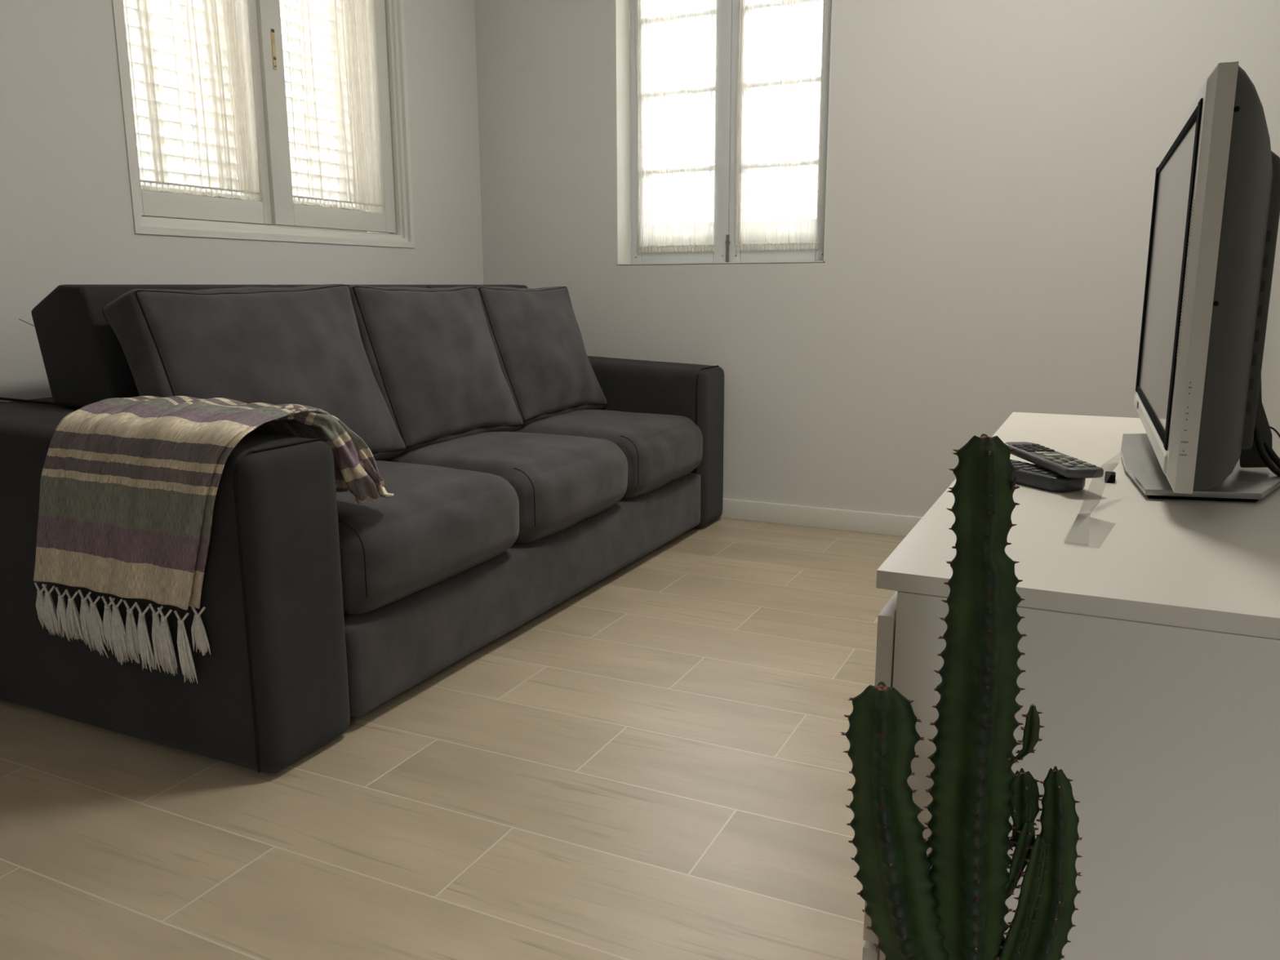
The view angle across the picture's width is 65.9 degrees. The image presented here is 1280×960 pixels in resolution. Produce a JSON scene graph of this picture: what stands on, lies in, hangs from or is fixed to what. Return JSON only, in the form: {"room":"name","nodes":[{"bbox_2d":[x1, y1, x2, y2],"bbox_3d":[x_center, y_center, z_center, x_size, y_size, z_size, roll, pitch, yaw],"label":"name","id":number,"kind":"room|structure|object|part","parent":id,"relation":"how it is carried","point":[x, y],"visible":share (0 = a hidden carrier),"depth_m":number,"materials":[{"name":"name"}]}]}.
{"room":"living room","nodes":[
{"label":"living room","id":0,"kind":"room"},
{"bbox_2d":[0,0,484,401],"bbox_3d":[-1.878,-0.776,1.546,0.240,2.620,5.780,5,12,25],"label":"wall","id":1,"kind":"structure","parent":0,"point":[66,214],"depth_m":2.45,"materials":[{"name":"grey paint"}]},
{"bbox_2d":[111,0,414,248],"bbox_3d":[-1.155,-1.341,2.957,0.234,1.227,1.127,5,12,25],"label":"window","id":2,"kind":"structure","parent":1,"relation":"in","point":[275,217],"depth_m":2.98,"materials":[{"name":"white paint"}]},
{"bbox_2d":[123,0,260,200],"bbox_3d":[-1.234,-1.288,2.691,0.029,0.990,0.414,5,12,25],"label":"sheer curtain","id":3,"kind":"object","parent":2,"relation":"hanging from","point":[147,10],"visible":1,"depth_m":2.75,"materials":[{"name":"white fabric"}]},
{"bbox_3d":[-1.232,-0.825,2.781,0.006,0.006,0.414,5,12,25],"label":"curtain rod","id":4,"kind":"part","parent":3,"relation":"part of","materials":[{"name":"white paint"}]},
{"bbox_3d":[-1.234,-1.292,2.701,0.035,1.126,0.498,5,12,25],"label":"sash","id":5,"kind":"part","parent":2,"relation":"part of","materials":[{"name":"white"}]},
{"bbox_2d":[142,0,254,224],"bbox_3d":[-1.321,-1.301,2.758,0.030,1.120,0.506,5,12,25],"label":"shutter","id":6,"kind":"object","parent":2,"relation":"attached to","point":[165,24],"depth_m":2.85,"materials":[{"name":"white fabric"}]},
{"bbox_3d":[-1.088,-1.277,2.932,0.003,0.107,0.013,5,12,25],"label":"latch plate","id":7,"kind":"part","parent":2,"relation":"part of","materials":[{"name":"gold metal"}]},
{"bbox_2d":[260,0,367,232],"bbox_3d":[-1.100,-1.391,3.209,0.030,1.120,0.506,5,12,25],"label":"shutter","id":8,"kind":"object","parent":2,"relation":"attached to","point":[313,6],"depth_m":3.29,"materials":[{"name":"white fabric"}]},
{"bbox_3d":[-1.001,-1.379,3.140,0.035,1.126,0.561,5,12,25],"label":"sash","id":9,"kind":"part","parent":2,"relation":"part of","materials":[{"name":"white"}]},
{"bbox_2d":[284,0,382,212],"bbox_3d":[-0.992,-1.380,3.151,0.031,0.990,0.426,5,12,25],"label":"sheer curtain","id":10,"kind":"object","parent":2,"relation":"hanging from","point":[339,87],"visible":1,"depth_m":3.20,"materials":[{"name":"white fabric"}]},
{"bbox_3d":[-0.989,-0.916,3.241,0.006,0.006,0.426,5,12,25],"label":"curtain rod","id":11,"kind":"part","parent":10,"relation":"part of","materials":[{"name":"white paint"}]},
{"bbox_2d":[0,517,905,959],"bbox_3d":[0.115,0.731,0.846,4.593,0.080,5.740,5,12,25],"label":"floor","id":12,"kind":"structure","parent":0,"point":[652,764],"depth_m":1.63,"materials":[{"name":"brown wood"}]},
{"bbox_2d":[0,284,724,773],"bbox_3d":[-0.596,-0.121,2.788,1.038,0.847,2.197,5,12,25],"label":"sofa","id":13,"kind":"object","parent":12,"relation":"on","point":[323,606],"visible":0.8,"depth_m":1.95,"materials":[{"name":"grey fabric"}]},
{"bbox_3d":[-0.959,-0.032,2.983,0.222,0.587,1.762,5,12,25],"label":"frame","id":14,"kind":"part","parent":13,"relation":"part of","materials":[{"name":"black fabric"}]},
{"bbox_3d":[-1.038,0.171,1.948,1.003,0.600,0.223,5,12,25],"label":"armrest","id":15,"kind":"part","parent":13,"relation":"part of","materials":[{"name":"grey fabric"}]},
{"bbox_2d":[33,395,394,683],"bbox_3d":[-0.797,0.080,1.872,0.561,0.461,0.409,5,12,25],"label":"throw blanket","id":16,"kind":"object","parent":13,"relation":"on","point":[129,486],"visible":0.9,"depth_m":1.72,"materials":[{"name":"fabric"}]},
{"bbox_2d":[102,284,406,461],"bbox_3d":[-0.850,-0.213,2.275,0.292,0.470,0.641,5,12,25],"label":"cushion","id":17,"kind":"object","parent":13,"relation":"on","point":[301,345],"visible":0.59,"depth_m":2.14,"materials":[{"name":"grey fabric"}]},
{"bbox_2d":[336,460,519,614],"bbox_3d":[-0.724,0.100,2.254,0.777,0.238,0.610,5,12,25],"label":"seat cushion","id":18,"kind":"object","parent":13,"relation":"on","point":[444,535],"depth_m":2.05,"materials":[{"name":"grey fabric"}]},
{"bbox_2d":[349,284,523,452],"bbox_3d":[-0.596,-0.317,2.802,0.298,0.463,0.562,5,12,25],"label":"cushion","id":19,"kind":"object","parent":13,"relation":"on","point":[431,353],"visible":0.77,"depth_m":2.67,"materials":[{"name":"grey fabric"}]},
{"bbox_2d":[383,431,627,543],"bbox_3d":[-0.471,-0.001,2.772,0.778,0.239,0.582,5,12,25],"label":"seat cushion","id":20,"kind":"object","parent":13,"relation":"on","point":[569,489],"depth_m":2.56,"materials":[{"name":"grey fabric"}]},
{"bbox_2d":[477,286,607,426],"bbox_3d":[-0.352,-0.416,3.294,0.288,0.454,0.553,5,12,25],"label":"cushion","id":21,"kind":"object","parent":13,"relation":"on","point":[548,371],"visible":0.74,"depth_m":3.15,"materials":[{"name":"grey fabric"}]},
{"bbox_2d":[512,409,702,499],"bbox_3d":[-0.224,-0.101,3.274,0.777,0.239,0.572,5,12,25],"label":"seat cushion","id":22,"kind":"object","parent":13,"relation":"on","point":[663,449],"depth_m":3.07,"materials":[{"name":"grey fabric"}]},
{"bbox_3d":[-0.185,-0.173,3.690,1.003,0.597,0.224,5,12,25],"label":"armrest","id":23,"kind":"part","parent":13,"relation":"part of","materials":[{"name":"grey fabric"}]},
{"bbox_2d":[840,433,1082,959],"bbox_3d":[0.198,0.344,0.650,0.220,0.754,0.220,5,12,25],"label":"cactus","id":24,"kind":"object","parent":12,"relation":"on","point":[956,908],"visible":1,"depth_m":0.61,"materials":[{"name":"plant"}]},
{"bbox_3d":[0.174,0.257,0.630,0.092,0.257,0.050,5,12,25],"label":"stem","id":25,"kind":"part","parent":24,"relation":"part of","materials":[{"name":"green plant"}]},
{"bbox_3d":[0.211,0.310,0.636,0.060,0.684,0.051,5,12,25],"label":"stem","id":26,"kind":"part","parent":24,"relation":"part of","materials":[{"name":"green plant"}]},
{"bbox_3d":[0.217,0.002,0.573,0.003,0.008,0.002,5,12,25],"label":"stem","id":27,"kind":"part","parent":24,"relation":"part of","materials":[{"name":"green plant"}]},
{"bbox_3d":[0.236,0.235,0.615,0.017,0.051,0.010,5,12,25],"label":"stem","id":28,"kind":"part","parent":24,"relation":"part of","materials":[{"name":"green plant"}]},
{"bbox_3d":[0.236,0.269,0.616,0.027,0.108,0.014,5,12,25],"label":"stem","id":29,"kind":"part","parent":24,"relation":"part of","materials":[{"name":"green plant"}]},
{"bbox_3d":[0.231,0.153,0.595,0.018,0.038,0.009,5,12,25],"label":"stem","id":30,"kind":"part","parent":24,"relation":"part of","materials":[{"name":"green plant"}]},
{"bbox_3d":[0.238,0.207,0.617,0.015,0.056,0.018,-9,14,-37],"label":"stem","id":31,"kind":"part","parent":24,"relation":"part of","materials":[{"name":"green plant"}]},
{"bbox_3d":[0.245,0.284,0.622,0.052,0.225,0.026,5,12,25],"label":"stem","id":32,"kind":"part","parent":24,"relation":"part of","materials":[{"name":"green plant"}]},
{"bbox_2d":[862,412,1279,959],"bbox_3d":[0.624,0.259,1.342,0.366,0.652,1.185,5,12,25],"label":"dresser","id":33,"kind":"object","parent":12,"relation":"on","point":[1151,660],"depth_m":0.79,"materials":[{"name":"white wood"}]},
{"bbox_3d":[0.468,0.441,1.454,0.014,0.228,1.182,5,12,25],"label":"drawer","id":34,"kind":"part","parent":33,"relation":"part of","materials":[{"name":"white wood"}]},
{"bbox_3d":[0.467,0.168,1.401,0.014,0.315,1.182,5,12,25],"label":"drawer","id":35,"kind":"part","parent":33,"relation":"part of","materials":[{"name":"white wood"}]},
{"bbox_2d":[1009,458,1085,492],"bbox_3d":[0.474,-0.010,1.228,0.052,0.019,0.167,-5,12,-24],"label":"remote control","id":36,"kind":"object","parent":33,"relation":"on","point":[1033,475],"visible":0.45,"depth_m":1.17,"materials":[{"name":"plastic"}]},
{"bbox_2d":[1004,441,1103,478],"bbox_3d":[0.504,-0.027,1.217,0.044,0.013,0.193,-1,12,-3],"label":"remote control","id":37,"kind":"object","parent":36,"relation":"on","point":[1065,465],"visible":0.99,"depth_m":1.18,"materials":[{"name":"plastic"}]},
{"bbox_3d":[0.380,0.394,0.829,0.348,0.585,0.018,5,12,25],"label":"panel","id":38,"kind":"part","parent":33,"relation":"part of","materials":[{"name":"white wood"}]},
{"bbox_3d":[0.476,0.015,1.021,0.037,0.049,0.268,6,13,28],"label":"plastic strip","id":39,"kind":"part","parent":33,"relation":"part of","materials":[{"name":"clear plastic"}]},
{"bbox_3d":[0.581,-0.004,1.220,0.012,0.010,0.027,5,12,25],"label":"black cap","id":40,"kind":"part","parent":33,"relation":"part of","materials":[{"name":"black plastic"}]},
{"bbox_2d":[1120,60,1279,502],"bbox_3d":[0.732,-0.231,1.249,0.184,0.444,0.678,5,12,23],"label":"television","id":41,"kind":"object","parent":33,"relation":"on","point":[1215,211],"visible":1,"depth_m":0.99,"materials":[{"name":"silver metal"}]},
{"bbox_3d":[0.673,-0.256,1.271,0.006,0.344,0.643,5,12,23],"label":"frame","id":42,"kind":"part","parent":41,"relation":"part of","materials":[{"name":"black plastic"}]},
{"bbox_2d":[1240,375,1272,467],"bbox_3d":[0.757,-0.105,1.206,0.042,0.183,0.015,5,12,25],"label":"stand","id":43,"kind":"object","parent":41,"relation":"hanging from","point":[1249,458],"visible":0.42,"depth_m":1.21,"materials":[{"name":"grey plastic"}]},
{"bbox_2d":[1253,427,1279,476],"bbox_3d":[0.796,0.129,1.175,0.017,0.370,0.164,-9,14,-37],"label":"cable","id":44,"kind":"object","parent":41,"relation":"attached to","point":[1262,452],"visible":0.95,"depth_m":1.19,"materials":[{"name":"black rubber"}]},
{"bbox_2d":[1263,442,1279,469],"bbox_3d":[0.804,0.110,1.192,0.018,0.402,0.168,-8,14,-36],"label":"power cable","id":45,"kind":"object","parent":41,"relation":"attached to","point":[1273,455],"visible":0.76,"depth_m":1.20,"materials":[{"name":"black plastic"}]},
{"bbox_2d":[1269,426,1279,438],"bbox_3d":[0.809,0.122,1.221,0.041,0.367,0.168,-7,13,-31],"label":"cable","id":46,"kind":"object","parent":41,"relation":"attached to","point":[1272,428],"visible":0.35,"depth_m":1.23,"materials":[{"name":"black rubber"}]},
{"bbox_2d":[474,0,1279,516],"bbox_3d":[0.697,-1.138,3.346,2.815,2.620,0.240,5,12,25],"label":"wall","id":47,"kind":"structure","parent":0,"point":[993,164],"depth_m":3.20,"materials":[{"name":"grey paint"}]},
{"bbox_2d":[614,0,833,265],"bbox_3d":[0.316,-1.375,3.480,0.788,1.204,0.230,5,12,25],"label":"window","id":48,"kind":"structure","parent":47,"relation":"in","point":[725,86],"depth_m":3.56,"materials":[{"name":"white paint"}]},
{"bbox_2d":[635,0,714,253],"bbox_3d":[0.125,-1.397,3.554,0.318,1.128,0.022,5,12,25],"label":"sheer curtain","id":49,"kind":"object","parent":48,"relation":"hanging from","point":[693,247],"visible":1,"depth_m":3.59,"materials":[{"name":"white fabric"}]},
{"bbox_3d":[0.131,-0.867,3.659,0.310,0.006,0.006,5,12,25],"label":"curtain rod","id":50,"kind":"part","parent":49,"relation":"part of","materials":[{"name":"white paint"}]},
{"bbox_2d":[645,0,713,245],"bbox_3d":[0.182,-1.406,3.645,0.383,1.185,0.027,5,12,25],"label":"shutter","id":51,"kind":"object","parent":48,"relation":"attached to","point":[702,227],"depth_m":3.68,"materials":[{"name":"white fabric"}]},
{"bbox_3d":[0.149,-1.394,3.573,0.394,1.190,0.040,5,12,25],"label":"sash","id":52,"kind":"part","parent":48,"relation":"part of","materials":[{"name":"white"}]},
{"bbox_3d":[0.500,-1.362,3.407,0.383,1.190,0.040,5,12,25],"label":"sash","id":53,"kind":"part","parent":48,"relation":"part of","materials":[{"name":"white"}]},
{"bbox_2d":[736,0,826,251],"bbox_3d":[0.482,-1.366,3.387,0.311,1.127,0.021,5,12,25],"label":"sheer curtain","id":54,"kind":"object","parent":48,"relation":"hanging from","point":[747,42],"visible":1,"depth_m":3.41,"materials":[{"name":"white fabric"}]},
{"bbox_3d":[0.488,-0.835,3.490,0.302,0.006,0.006,5,12,25],"label":"curtain rod","id":55,"kind":"part","parent":54,"relation":"part of","materials":[{"name":"white paint"}]},
{"bbox_2d":[719,497,922,537],"bbox_3d":[0.585,0.129,3.508,2.651,0.073,0.014,5,12,25],"label":"baseboard","id":56,"kind":"structure","parent":47,"relation":"attached to","point":[896,525],"depth_m":3.48,"materials":[{"name":"white paint"}]},
{"bbox_2d":[1261,216,1279,457],"bbox_3d":[1.200,-0.748,1.351,0.150,2.620,2.990,5,12,25],"label":"wall","id":57,"kind":"structure","parent":0,"point":[1270,370],"depth_m":2.62,"materials":[{"name":"grey paint"}]}
]}

